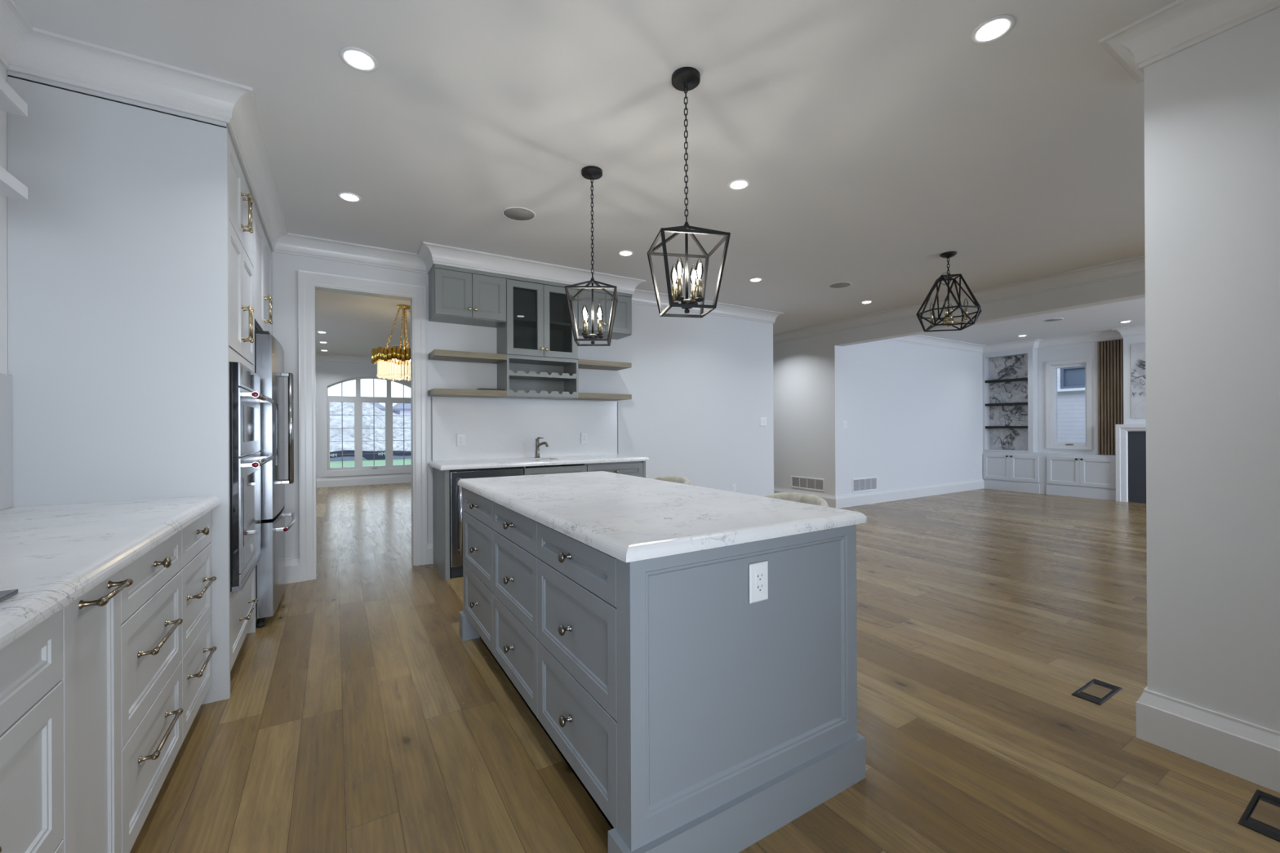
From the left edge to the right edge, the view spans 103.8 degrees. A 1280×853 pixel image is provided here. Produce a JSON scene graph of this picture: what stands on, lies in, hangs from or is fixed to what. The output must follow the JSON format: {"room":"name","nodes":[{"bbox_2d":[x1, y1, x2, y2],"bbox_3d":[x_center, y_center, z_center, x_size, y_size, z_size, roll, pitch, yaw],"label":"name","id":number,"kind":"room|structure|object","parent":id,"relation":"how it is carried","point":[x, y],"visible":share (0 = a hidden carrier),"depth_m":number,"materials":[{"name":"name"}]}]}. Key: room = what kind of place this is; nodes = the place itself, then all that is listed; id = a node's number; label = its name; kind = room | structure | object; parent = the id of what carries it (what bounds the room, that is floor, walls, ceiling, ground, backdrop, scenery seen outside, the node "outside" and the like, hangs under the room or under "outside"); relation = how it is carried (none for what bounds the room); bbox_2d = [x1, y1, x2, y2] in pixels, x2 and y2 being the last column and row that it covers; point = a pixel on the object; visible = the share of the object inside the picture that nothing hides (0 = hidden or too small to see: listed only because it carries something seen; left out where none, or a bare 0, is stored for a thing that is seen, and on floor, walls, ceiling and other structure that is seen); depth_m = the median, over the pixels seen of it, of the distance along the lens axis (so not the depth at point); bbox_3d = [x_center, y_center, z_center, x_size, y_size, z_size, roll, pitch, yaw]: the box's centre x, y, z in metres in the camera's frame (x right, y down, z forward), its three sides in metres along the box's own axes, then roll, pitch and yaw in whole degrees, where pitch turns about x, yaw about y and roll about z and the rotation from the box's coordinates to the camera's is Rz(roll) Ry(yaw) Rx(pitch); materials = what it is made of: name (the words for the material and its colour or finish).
{"room":"kitchen","nodes":[
{"label":"kitchen","id":0,"kind":"room"},
{"bbox_2d":[0,62,8,374],"bbox_3d":[-1.859,-0.140,0.877,0.120,2.740,6.270,0,0,-31],"label":"wall","id":1,"kind":"structure","parent":0,"point":[3,72],"depth_m":1.91,"materials":[{"name":"white paint"}]},
{"bbox_2d":[0,373,13,510],"bbox_3d":[-1.328,0.050,0.134,0.010,0.507,4.208,0,0,-31],"label":"tile backsplash","id":2,"kind":"structure","parent":1,"relation":"attached to","point":[6,380],"depth_m":1.90,"materials":[{"name":"grey tile"}]},
{"bbox_2d":[0,75,27,116],"bbox_3d":[-1.656,-0.994,0.895,0.252,0.039,1.445,0,0,-31],"label":"wall shelf","id":3,"kind":"object","parent":1,"relation":"attached to","point":[11,102],"visible":1,"depth_m":1.52,"materials":[{"name":"grey paint"}]},
{"bbox_2d":[0,166,27,199],"bbox_3d":[-1.655,-0.733,0.895,0.252,0.039,1.445,0,0,-31],"label":"wall shelf","id":4,"kind":"object","parent":1,"relation":"attached to","point":[10,186],"visible":1,"depth_m":1.51,"materials":[{"name":"grey paint"}]},
{"bbox_2d":[315,361,411,478],"bbox_3d":[-6.001,-0.114,10.829,6.440,2.740,0.140,0,0,-31],"label":"wall","id":5,"kind":"structure","parent":0,"point":[325,371],"depth_m":10.41,"materials":[{"name":"white paint"}]},
{"bbox_2d":[321,372,411,476],"bbox_3d":[-5.784,-0.065,10.916,1.920,2.210,0.124,0,0,-31],"label":"window","id":6,"kind":"structure","parent":5,"relation":"in","point":[388,468],"depth_m":10.76,"materials":[{"name":"white paint"}]},
{"bbox_2d":[271,251,773,559],"bbox_3d":[-0.901,-0.142,5.199,6.249,2.740,0.120,0,0,-31],"label":"wall","id":7,"kind":"structure","parent":0,"point":[700,389],"depth_m":5.83,"materials":[{"name":"white paint"}]},
{"bbox_2d":[315,354,377,364],"bbox_3d":[-4.066,-1.427,7.639,6.200,0.136,7.330,0,0,-31],"label":"trim","id":8,"kind":"structure","parent":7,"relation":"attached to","point":[319,357],"depth_m":10.56,"materials":[{"name":"white paint"}]},
{"bbox_2d":[284,542,433,583],"bbox_3d":[-0.543,1.131,5.397,5.494,0.190,0.146,0,0,-31],"label":"baseboard","id":9,"kind":"structure","parent":7,"relation":"attached to","point":[291,565],"depth_m":3.98,"materials":[{"name":"white paint"}]},
{"bbox_2d":[297,270,426,582],"bbox_3d":[-2.355,-0.007,4.315,0.946,2.483,0.172,0,0,-31],"label":"trim","id":10,"kind":"structure","parent":7,"relation":"attached to","point":[308,282],"depth_m":4.17,"materials":[{"name":"white paint"}]},
{"bbox_2d":[315,474,411,488],"bbox_3d":[-4.054,1.150,7.637,6.200,0.190,7.330,0,0,-31],"label":"baseboard","id":11,"kind":"structure","parent":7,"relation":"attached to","point":[396,478],"depth_m":10.75,"materials":[{"name":"white paint"}]},
{"bbox_2d":[0,0,784,324],"bbox_3d":[-1.026,-1.445,3.124,3.987,0.136,8.913,0,0,14],"label":"trim","id":12,"kind":"structure","parent":7,"relation":"attached to","point":[24,49],"depth_m":2.33,"materials":[{"name":"white paint"}]},
{"bbox_2d":[428,263,506,328],"bbox_3d":[-1.548,-1.161,4.525,0.611,0.424,0.364,0,0,-31],"label":"upper cabinet","id":13,"kind":"object","parent":7,"relation":"attached to","point":[456,295],"visible":1,"depth_m":4.40,"materials":[{"name":"grey paint"}]},
{"bbox_2d":[427,388,506,398],"bbox_3d":[-1.558,-0.298,4.537,0.619,0.050,0.329,0,0,-31],"label":"oak shelf","id":14,"kind":"object","parent":7,"relation":"attached to","point":[434,392],"visible":1,"depth_m":4.42,"materials":[{"name":"beige wood"}]},
{"bbox_2d":[428,349,506,364],"bbox_3d":[-1.558,-0.627,4.538,0.615,0.050,0.329,0,0,-31],"label":"oak shelf","id":15,"kind":"object","parent":7,"relation":"attached to","point":[436,354],"visible":1,"depth_m":4.45,"materials":[{"name":"beige wood"}]},
{"bbox_2d":[431,396,617,461],"bbox_3d":[-1.061,0.016,5.024,1.915,0.581,0.012,0,0,-31],"label":"backsplash","id":16,"kind":"structure","parent":7,"relation":"attached to","point":[492,428],"depth_m":4.95,"materials":[{"name":"white ceramic"}]},
{"bbox_2d":[456,433,465,446],"bbox_3d":[-1.657,0.126,4.651,0.075,0.117,0.008,0,0,-31],"label":"power outlet","id":17,"kind":"object","parent":16,"relation":"attached to","point":[460,437],"visible":1,"depth_m":4.65,"materials":[{"name":"white plastic"}]},
{"bbox_2d":[580,432,587,443],"bbox_3d":[-0.589,0.121,5.301,0.075,0.117,0.008,0,0,-31],"label":"power outlet","id":18,"kind":"object","parent":16,"relation":"attached to","point":[584,435],"visible":1,"depth_m":5.30,"materials":[{"name":"white plastic"}]},
{"bbox_2d":[497,275,577,359],"bbox_3d":[-0.985,-1.015,4.867,0.705,0.722,0.364,0,0,-31],"label":"upper cabinet","id":19,"kind":"object","parent":7,"relation":"attached to","point":[538,323],"visible":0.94,"depth_m":4.89,"materials":[{"name":"grey paint"}]},
{"bbox_2d":[513,317,571,330],"bbox_3d":[-1.001,-0.997,4.893,0.665,0.020,0.276,0,0,-31],"label":"shelf","id":20,"kind":"object","parent":19,"relation":"attached to","point":[518,323],"depth_m":4.90,"materials":[{"name":"grey paint"}]},
{"bbox_2d":[497,355,578,399],"bbox_3d":[-0.992,-0.466,4.881,0.705,0.372,0.329,0,0,-31],"label":"wine rack","id":21,"kind":"object","parent":7,"relation":"attached to","point":[521,376],"visible":0.98,"depth_m":4.90,"materials":[{"name":"grey paint"}]},
{"bbox_2d":[570,392,631,400],"bbox_3d":[-0.430,-0.308,5.222,0.605,0.050,0.329,0,0,-31],"label":"oak shelf","id":22,"kind":"object","parent":7,"relation":"attached to","point":[582,396],"visible":0.86,"depth_m":5.11,"materials":[{"name":"beige wood"}]},
{"bbox_2d":[577,288,631,339],"bbox_3d":[-0.421,-1.167,5.210,0.616,0.424,0.364,0,0,-31],"label":"upper cabinet","id":23,"kind":"object","parent":7,"relation":"attached to","point":[622,327],"visible":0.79,"depth_m":5.10,"materials":[{"name":"grey paint"}]},
{"bbox_2d":[577,359,631,370],"bbox_3d":[-0.431,-0.638,5.223,0.605,0.050,0.329,0,0,-31],"label":"oak shelf","id":24,"kind":"object","parent":7,"relation":"attached to","point":[582,363],"visible":0.76,"depth_m":5.14,"materials":[{"name":"beige wood"}]},
{"bbox_2d":[12,0,1176,357],"bbox_3d":[1.271,-1.582,6.174,14.200,0.120,15.620,0,0,-31],"label":"ceiling","id":25,"kind":"structure","parent":0,"point":[873,141],"depth_m":2.59,"materials":[{"name":"white paint"}]},
{"bbox_2d":[337,191,361,202],"bbox_3d":[-1.907,-1.504,3.299,0.140,0.010,0.140,0,0,-31],"label":"recessed light","id":26,"kind":"object","parent":25,"relation":"in","point":[349,197],"visible":1,"depth_m":3.28,"materials":[{"name":"white plastic"}]},
{"bbox_2d":[341,194,357,200],"bbox_3d":[-1.907,-1.504,3.299,0.093,0.009,0.093,0,0,-31],"label":"diffuser","id":27,"kind":"object","parent":26,"relation":"attached to","point":[344,197],"depth_m":3.29,"materials":[{"name":"white plastic"}]},
{"bbox_2d":[339,46,377,71],"bbox_3d":[-1.158,-1.508,2.070,0.140,0.010,0.140,0,0,-31],"label":"recessed light","id":28,"kind":"object","parent":25,"relation":"in","point":[357,59],"visible":1,"depth_m":2.06,"materials":[{"name":"white plastic"}]},
{"bbox_2d":[346,51,372,69],"bbox_3d":[-1.158,-1.508,2.070,0.093,0.009,0.093,0,0,-31],"label":"diffuser","id":29,"kind":"object","parent":28,"relation":"attached to","point":[355,60],"depth_m":2.06,"materials":[{"name":"white plastic"}]},
{"bbox_2d":[371,304,410,381],"bbox_3d":[-2.939,-1.038,6.274,0.734,0.926,0.736,0,0,-31],"label":"crystal chandelier","id":30,"kind":"object","parent":25,"relation":"hanging from","point":[393,357],"visible":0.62,"depth_m":6.01,"materials":[{"name":"gold metal"}]},
{"bbox_2d":[501,206,536,221],"bbox_3d":[-0.862,-1.510,3.578,0.240,0.006,0.240,0,0,-31],"label":"ceiling speaker","id":31,"kind":"object","parent":25,"relation":"attached to","point":[513,213],"visible":1,"depth_m":3.57,"materials":[{"name":"white plastic"}]},
{"bbox_2d":[564,165,617,346],"bbox_3d":[-0.283,-1.003,2.982,0.298,1.028,0.298,0,0,-2],"label":"lantern pendant","id":32,"kind":"object","parent":25,"relation":"hanging from","point":[589,172],"visible":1,"depth_m":2.96,"materials":[{"name":"black metal"}]},
{"bbox_2d":[581,305,587,336],"bbox_3d":[-0.324,-0.624,2.937,0.038,0.187,0.038,0,0,-31],"label":"socket","id":33,"kind":"object","parent":32,"relation":"attached to","point":[584,333],"depth_m":2.93,"materials":[{"name":"beige"}]},
{"bbox_2d":[582,312,588,338],"bbox_3d":[-0.326,-0.624,3.025,0.038,0.187,0.038,0,0,-31],"label":"socket","id":34,"kind":"object","parent":32,"relation":"attached to","point":[585,337],"depth_m":3.02,"materials":[{"name":"gold"}]},
{"bbox_2d":[596,303,603,336],"bbox_3d":[-0.236,-0.625,2.939,0.038,0.187,0.038,0,0,-31],"label":"socket","id":35,"kind":"object","parent":32,"relation":"attached to","point":[599,333],"depth_m":2.93,"materials":[{"name":"beige"}]},
{"bbox_2d":[597,312,604,338],"bbox_3d":[-0.238,-0.624,3.027,0.038,0.187,0.038,0,0,-31],"label":"socket","id":36,"kind":"object","parent":32,"relation":"attached to","point":[598,337],"depth_m":3.02,"materials":[{"name":"gold"}]},
{"bbox_2d":[617,249,633,256],"bbox_3d":[-0.124,-1.512,4.389,0.140,0.010,0.140,0,0,-31],"label":"recessed light","id":37,"kind":"object","parent":25,"relation":"in","point":[624,253],"visible":1,"depth_m":4.37,"materials":[{"name":"white plastic"}]},
{"bbox_2d":[647,66,730,318],"bbox_3d":[0.201,-1.006,2.183,0.295,1.028,0.295,0,0,-10],"label":"lantern pendant","id":38,"kind":"object","parent":25,"relation":"hanging from","point":[685,79],"visible":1,"depth_m":2.17,"materials":[{"name":"black metal"}]},
{"bbox_2d":[670,263,679,303],"bbox_3d":[0.152,-0.627,2.218,0.038,0.187,0.038,0,0,-31],"label":"candle","id":39,"kind":"object","parent":38,"relation":"attached to","point":[673,286],"depth_m":2.21,"materials":[{"name":"beige"}]},
{"bbox_2d":[675,257,684,301],"bbox_3d":[0.168,-0.627,2.131,0.038,0.187,0.038,0,0,-31],"label":"candle","id":40,"kind":"object","parent":38,"relation":"attached to","point":[679,297],"depth_m":2.12,"materials":[{"name":"beige"}]},
{"bbox_2d":[689,265,697,304],"bbox_3d":[0.239,-0.627,2.233,0.038,0.187,0.038,0,0,-31],"label":"candle","id":41,"kind":"object","parent":38,"relation":"attached to","point":[693,287],"depth_m":2.23,"materials":[{"name":"beige"}]},
{"bbox_2d":[695,257,703,302],"bbox_3d":[0.254,-0.627,2.147,0.038,0.187,0.038,0,0,-31],"label":"candle","id":42,"kind":"object","parent":38,"relation":"attached to","point":[699,282],"depth_m":2.14,"materials":[{"name":"beige"}]},
{"bbox_2d":[727,178,750,190],"bbox_3d":[0.621,-1.516,3.154,0.140,0.010,0.140,0,0,-31],"label":"recessed light","id":43,"kind":"object","parent":25,"relation":"in","point":[739,184],"visible":1,"depth_m":3.14,"materials":[{"name":"white"}]},
{"bbox_2d":[731,181,746,189],"bbox_3d":[0.621,-1.516,3.154,0.093,0.009,0.093,0,0,-31],"label":"diffuser","id":44,"kind":"object","parent":43,"relation":"attached to","point":[735,184],"depth_m":3.15,"materials":[{"name":"white"}]},
{"bbox_2d":[827,281,852,288],"bbox_3d":[2.158,-1.524,5.421,0.240,0.006,0.240,0,0,-31],"label":"ceiling speaker","id":45,"kind":"object","parent":25,"relation":"attached to","point":[842,284],"visible":1,"depth_m":5.42,"materials":[{"name":"grey"}]},
{"bbox_2d":[915,251,982,332],"bbox_3d":[2.735,-1.201,4.453,0.482,0.658,0.482,0,0,36],"label":"chandelier","id":46,"kind":"object","parent":25,"relation":"hanging from","point":[948,321],"visible":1,"depth_m":4.42,"materials":[{"name":"black metal"}]},
{"bbox_2d":[928,297,968,326],"bbox_3d":[2.736,-1.003,4.453,0.282,0.235,0.282,0,0,-31],"label":"candle","id":47,"kind":"object","parent":46,"relation":"on","point":[948,321],"depth_m":4.41,"materials":[{"name":"gold metal"}]},
{"bbox_2d":[970,14,1015,44],"bbox_3d":[1.354,-1.521,1.929,0.140,0.010,0.140,0,0,-31],"label":"recessed light","id":48,"kind":"object","parent":25,"relation":"in","point":[995,28],"visible":1,"depth_m":1.92,"materials":[{"name":"white"}]},
{"bbox_2d":[977,19,1007,40],"bbox_3d":[1.354,-1.520,1.929,0.093,0.009,0.093,0,0,-31],"label":"diffuser","id":49,"kind":"object","parent":48,"relation":"attached to","point":[993,29],"depth_m":1.92,"materials":[{"name":"white"}]},
{"bbox_2d":[129,482,1279,852],"bbox_3d":[1.285,1.278,6.172,14.200,0.120,15.620,0,0,-31],"label":"floor","id":50,"kind":"structure","parent":0,"point":[359,717],"depth_m":2.09,"materials":[{"name":"brown wood"}]},
{"bbox_2d":[0,608,63,852],"bbox_3d":[-1.168,0.784,0.487,0.624,0.884,0.899,0,0,-31],"label":"base cabinet","id":51,"kind":"object","parent":50,"relation":"on","point":[32,737],"visible":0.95,"depth_m":0.92,"materials":[{"name":"grey paint"}]},
{"bbox_2d":[0,495,221,648],"bbox_3d":[-1.062,0.322,0.295,0.634,0.037,4.208,0,0,-31],"label":"countertop","id":52,"kind":"structure","parent":51,"relation":"on","point":[53,555],"depth_m":1.31,"materials":[{"name":"white stone"}]},
{"bbox_2d":[0,589,17,602],"bbox_3d":[-1.138,0.300,0.474,0.466,0.008,0.754,0,0,-31],"label":"cooktop","id":53,"kind":"object","parent":52,"relation":"in","point":[5,594],"visible":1,"depth_m":0.89,"materials":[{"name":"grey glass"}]},
{"bbox_2d":[60,569,133,852],"bbox_3d":[-1.481,0.786,1.010,0.632,0.884,0.319,0,0,-31],"label":"base cabinet","id":54,"kind":"object","parent":50,"relation":"on","point":[91,623],"visible":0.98,"depth_m":1.16,"materials":[{"name":"grey paint"}]},
{"bbox_2d":[6,70,257,704],"bbox_3d":[-2.359,-0.117,2.493,0.703,2.700,0.890,0,0,-31],"label":"tall cabinet","id":55,"kind":"object","parent":50,"relation":"on","point":[131,272],"visible":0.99,"depth_m":2.10,"materials":[{"name":"grey paint"}]},
{"bbox_2d":[229,361,274,591],"bbox_3d":[-2.240,0.235,2.542,0.572,1.064,0.748,0,0,-31],"label":"wall oven","id":56,"kind":"object","parent":55,"relation":"in","point":[246,397],"visible":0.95,"depth_m":2.42,"materials":[{"name":"silver glass"}]},
{"bbox_2d":[253,200,272,335],"bbox_3d":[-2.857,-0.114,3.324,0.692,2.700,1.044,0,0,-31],"label":"upper cabinet","id":57,"kind":"object","parent":55,"relation":"attached to","point":[263,255],"visible":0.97,"depth_m":3.41,"materials":[{"name":"grey paint"}]},
{"bbox_2d":[120,529,183,852],"bbox_3d":[-1.724,0.787,1.401,0.624,0.884,0.599,0,0,-31],"label":"base cabinet","id":58,"kind":"object","parent":50,"relation":"on","point":[152,710],"visible":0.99,"depth_m":1.49,"materials":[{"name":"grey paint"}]},
{"bbox_2d":[180,510,216,742],"bbox_3d":[-2.013,0.789,1.877,0.624,0.884,0.508,0,0,-31],"label":"base cabinet","id":59,"kind":"object","parent":50,"relation":"on","point":[197,650],"visible":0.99,"depth_m":1.99,"materials":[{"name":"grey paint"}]},
{"bbox_2d":[254,330,296,627],"bbox_3d":[-2.772,0.325,3.325,0.815,1.822,0.905,0,0,-31],"label":"refrigerator","id":60,"kind":"object","parent":50,"relation":"on","point":[268,352],"visible":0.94,"depth_m":3.12,"materials":[{"name":"grey metal"}]},
{"bbox_2d":[432,466,449,580],"bbox_3d":[-1.696,0.789,4.274,0.034,0.884,0.586,0,0,-31],"label":"panel","id":61,"kind":"object","parent":50,"relation":"on","point":[441,478],"visible":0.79,"depth_m":4.15,"materials":[{"name":"grey paint"}]},
{"bbox_2d":[448,466,522,577],"bbox_3d":[-1.399,0.788,4.412,0.608,0.876,0.642,0,0,-31],"label":"beverage cooler","id":62,"kind":"object","parent":50,"relation":"on","point":[455,491],"visible":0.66,"depth_m":4.07,"materials":[{"name":"black metal"}]},
{"bbox_2d":[450,565,462,577],"bbox_3d":[-1.287,1.182,4.231,0.588,0.086,0.025,0,0,-31],"label":"grille","id":63,"kind":"object","parent":62,"relation":"attached to","point":[456,571],"depth_m":4.09,"materials":[{"name":"black metal"}]},
{"bbox_2d":[521,463,586,475],"bbox_3d":[-0.888,0.785,4.740,0.597,0.884,0.628,0,0,-31],"label":"base cabinet","id":64,"kind":"object","parent":50,"relation":"on","point":[577,468],"visible":0.02,"depth_m":4.50,"materials":[{"name":"grey paint"}]},
{"bbox_2d":[586,461,645,477],"bbox_3d":[-0.359,0.783,5.063,0.638,0.884,0.626,0,0,-31],"label":"base cabinet","id":65,"kind":"object","parent":50,"relation":"on","point":[637,468],"visible":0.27,"depth_m":4.86,"materials":[{"name":"grey paint"}]},
{"bbox_2d":[427,453,649,470],"bbox_3d":[-0.907,0.324,4.746,1.950,0.038,0.644,0,0,-31],"label":"countertop","id":66,"kind":"structure","parent":65,"relation":"on","point":[570,460],"depth_m":4.51,"materials":[{"name":"white stone"}]},
{"bbox_2d":[534,437,548,457],"bbox_3d":[-0.959,0.205,4.919,0.151,0.202,0.059,0,0,15],"label":"tap","id":67,"kind":"object","parent":66,"relation":"on","point":[537,444],"visible":1,"depth_m":4.91,"materials":[{"name":"silver metal"}]},
{"bbox_2d":[458,487,865,852],"bbox_3d":[-0.148,0.780,2.342,0.961,0.884,1.990,0,0,-31],"label":"kitchen island","id":68,"kind":"object","parent":50,"relation":"on","point":[695,716],"visible":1,"depth_m":1.52,"materials":[{"name":"grey paint"}]},
{"bbox_2d":[457,471,867,562],"bbox_3d":[-0.140,0.319,2.341,0.963,0.038,1.989,0,0,-31],"label":"island countertop","id":69,"kind":"structure","parent":68,"relation":"on","point":[628,518],"depth_m":1.74,"materials":[{"name":"white stone"}]},
{"bbox_2d":[748,560,768,604],"bbox_3d":[0.360,0.470,1.517,0.075,0.117,0.008,0,0,-31],"label":"power outlet","id":70,"kind":"object","parent":68,"relation":"attached to","point":[758,571],"visible":1,"depth_m":1.51,"materials":[{"name":"white plastic"}]},
{"bbox_2d":[651,475,690,484],"bbox_3d":[0.102,0.783,3.336,0.460,0.882,0.495,0,0,-31],"label":"bar stool","id":71,"kind":"object","parent":50,"relation":"on","point":[678,479],"visible":0.09,"depth_m":3.47,"materials":[{"name":"beige fabric"}]},
{"bbox_2d":[761,492,828,506],"bbox_3d":[0.661,0.779,2.418,0.460,0.882,0.495,0,0,-31],"label":"bar stool","id":72,"kind":"object","parent":50,"relation":"on","point":[805,498],"visible":0.05,"depth_m":2.54,"materials":[{"name":"beige fabric"}]},
{"bbox_2d":[982,450,1043,493],"bbox_3d":[6.925,0.832,9.348,0.258,0.720,0.913,0,0,-31],"label":"base cabinet","id":73,"kind":"object","parent":50,"relation":"on","point":[1020,472],"visible":1,"depth_m":9.27,"materials":[{"name":"grey paint"}]},
{"bbox_2d":[982,347,1038,453],"bbox_3d":[6.918,-0.538,9.405,0.198,2.016,0.819,0,0,-31],"label":"bookcase","id":74,"kind":"object","parent":73,"relation":"on","point":[1010,377],"visible":0.9,"depth_m":9.44,"materials":[{"name":"grey paint"}]},
{"bbox_2d":[1040,453,1046,493],"bbox_3d":[7.213,0.830,8.930,0.199,0.720,0.099,0,0,-31],"label":"filler panel","id":75,"kind":"object","parent":50,"relation":"on","point":[1042,455],"visible":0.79,"depth_m":8.88,"materials":[{"name":"grey paint"}]},
{"bbox_2d":[1046,453,1115,500],"bbox_3d":[7.455,0.829,8.475,0.258,0.720,0.930,0,0,-31],"label":"base cabinet","id":76,"kind":"object","parent":50,"relation":"on","point":[1074,475],"visible":0.98,"depth_m":8.40,"materials":[{"name":"grey paint"}]},
{"bbox_2d":[1071,678,1121,705],"bbox_3d":[2.088,1.209,2.294,0.267,0.004,0.100,0,0,-31],"label":"floor vent","id":77,"kind":"object","parent":50,"relation":"in","point":[1096,691],"visible":1,"depth_m":2.29,"materials":[{"name":"black metal"}]},
{"bbox_2d":[1237,789,1279,841],"bbox_3d":[1.966,1.209,1.560,0.270,0.004,0.100,0,0,-31],"label":"floor vent","id":78,"kind":"object","parent":50,"relation":"in","point":[1261,815],"visible":1,"depth_m":1.56,"materials":[{"name":"black metal"}]},
{"bbox_2d":[842,339,983,494],"bbox_3d":[5.014,-0.169,8.796,4.690,2.740,0.120,0,0,-31],"label":"wall","id":79,"kind":"structure","parent":0,"point":[913,412],"depth_m":8.46,"materials":[{"name":"white paint"}]},
{"bbox_2d":[852,476,877,493],"bbox_3d":[3.493,0.902,7.793,0.616,0.212,0.008,0,0,-31],"label":"air vent","id":80,"kind":"object","parent":79,"relation":"in","point":[864,484],"visible":1,"depth_m":7.79,"materials":[{"name":"white plastic"}]},
{"bbox_2d":[773,478,983,508],"bbox_3d":[3.934,1.112,9.893,4.386,0.190,3.176,0,0,-31],"label":"baseboard","id":81,"kind":"structure","parent":79,"relation":"attached to","point":[839,501],"depth_m":8.21,"materials":[{"name":"white paint"}]},
{"bbox_2d":[773,272,1145,495],"bbox_3d":[4.217,-0.167,5.421,0.180,2.740,11.120,0,0,-31],"label":"wall","id":82,"kind":"structure","parent":0,"point":[808,404],"depth_m":7.55,"materials":[{"name":"white paint"}]},
{"bbox_2d":[791,475,824,491],"bbox_3d":[2.620,0.892,7.872,0.008,0.190,0.645,0,0,-31],"label":"air vent","id":83,"kind":"object","parent":82,"relation":"in","point":[802,482],"visible":1,"depth_m":7.86,"materials":[{"name":"white plastic"}]},
{"bbox_2d":[773,255,1145,344],"bbox_3d":[4.058,-1.468,5.399,0.104,0.136,11.000,0,0,-31],"label":"trim","id":84,"kind":"structure","parent":82,"relation":"attached to","point":[1135,265],"depth_m":5.56,"materials":[{"name":"white paint"}]},
{"bbox_2d":[995,338,1122,455],"bbox_3d":[8.970,-0.190,6.468,0.250,2.740,7.970,0,0,-31],"label":"wall","id":85,"kind":"structure","parent":0,"point":[1086,350],"depth_m":8.81,"materials":[{"name":"white paint"}]},
{"bbox_2d":[1045,357,1092,449],"bbox_3d":[7.489,-0.381,8.754,0.142,1.550,0.637,0,0,-31],"label":"window frame","id":86,"kind":"structure","parent":85,"relation":"in","point":[1088,366],"depth_m":8.80,"materials":[{"name":"white paint"}]},
{"bbox_2d":[1097,338,1123,454],"bbox_3d":[7.735,-0.474,8.227,0.027,1.878,0.367,0,0,-31],"label":"panel","id":87,"kind":"object","parent":85,"relation":"attached to","point":[1110,353],"visible":0.81,"depth_m":8.25,"materials":[{"name":"brown wood"}]},
{"bbox_2d":[1057,366,1085,443],"bbox_3d":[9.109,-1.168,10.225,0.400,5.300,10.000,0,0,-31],"label":"window","id":88,"kind":"structure","parent":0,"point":[1071,405],"depth_m":10.38,"materials":[{"name":"clear glass"}]},
{"bbox_2d":[1123,334,1146,424],"bbox_3d":[8.239,-0.186,7.236,0.200,2.740,1.842,0,0,-31],"label":"wall","id":89,"kind":"structure","parent":0,"point":[1127,420],"depth_m":7.92,"materials":[{"name":"white paint"}]},
{"bbox_2d":[887,324,1145,353],"bbox_3d":[6.950,-1.483,5.314,4.390,0.136,7.850,0,0,-31],"label":"trim","id":90,"kind":"structure","parent":89,"relation":"attached to","point":[1118,333],"depth_m":8.76,"materials":[{"name":"white paint"}]},
{"bbox_2d":[1115,424,1146,503],"bbox_3d":[8.125,0.574,7.166,0.071,1.222,1.995,0,0,-31],"label":"fireplace","id":91,"kind":"object","parent":89,"relation":"attached to","point":[1130,439],"visible":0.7,"depth_m":7.87,"materials":[{"name":"white paint"}]},
{"bbox_2d":[1130,342,1146,417],"bbox_3d":[8.140,-0.718,7.194,0.008,1.170,1.630,0,0,-31],"label":"marble panel","id":92,"kind":"object","parent":89,"relation":"attached to","point":[1138,393],"visible":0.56,"depth_m":7.82,"materials":[{"name":"white stone"}]},
{"bbox_2d":[1143,7,1279,732],"bbox_3d":[3.047,-0.165,0.405,0.250,2.740,3.765,0,0,-31],"label":"wall","id":93,"kind":"structure","parent":0,"point":[1212,105],"depth_m":1.80,"materials":[{"name":"white paint"}]},
{"bbox_2d":[1098,0,1279,84],"bbox_3d":[2.983,-1.466,0.502,0.458,0.136,3.749,0,0,-31],"label":"trim","id":94,"kind":"structure","parent":93,"relation":"attached to","point":[1180,25],"depth_m":1.85,"materials":[{"name":"white paint"}]},
{"bbox_2d":[1136,686,1279,792],"bbox_3d":[3.016,1.111,0.467,0.302,0.190,3.671,0,0,-31],"label":"baseboard","id":95,"kind":"structure","parent":93,"relation":"attached to","point":[1250,752],"depth_m":1.79,"materials":[{"name":"white paint"}]},
{"label":"outside","id":96,"kind":"structure","parent":0,"visible":0},
{"bbox_2d":[329,458,411,467],"bbox_3d":[6.370,1.388,-0.842,70.000,0.600,51.950,0,0,-31],"label":"lawn","id":97,"kind":"structure","parent":96,"point":[406,461],"depth_m":16.07,"materials":[{"name":"green plant"}]},
{"bbox_2d":[329,402,411,452],"bbox_3d":[-13.448,-0.030,24.037,30.000,3.262,11.050,0,0,-31],"label":"earth mound","id":98,"kind":"object","parent":97,"relation":"on","point":[335,408],"visible":0.06,"depth_m":21.69,"materials":[{"name":"white snow"}]},
{"bbox_2d":[329,449,411,461],"bbox_3d":[-8.686,0.964,18.139,16.000,0.420,0.232,0,0,-31],"label":"fence","id":99,"kind":"object","parent":97,"relation":"on","point":[333,457],"visible":0.24,"depth_m":17.60,"materials":[{"name":"black metal"}]},
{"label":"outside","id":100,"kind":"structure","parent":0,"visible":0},
{"bbox_2d":[392,403,410,417],"bbox_3d":[-15.357,-0.081,37.184,5.600,3.400,7.500,0,0,-31],"label":"house","id":101,"kind":"structure","parent":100,"point":[397,409],"depth_m":33.40,"materials":[{"name":"white paint"}]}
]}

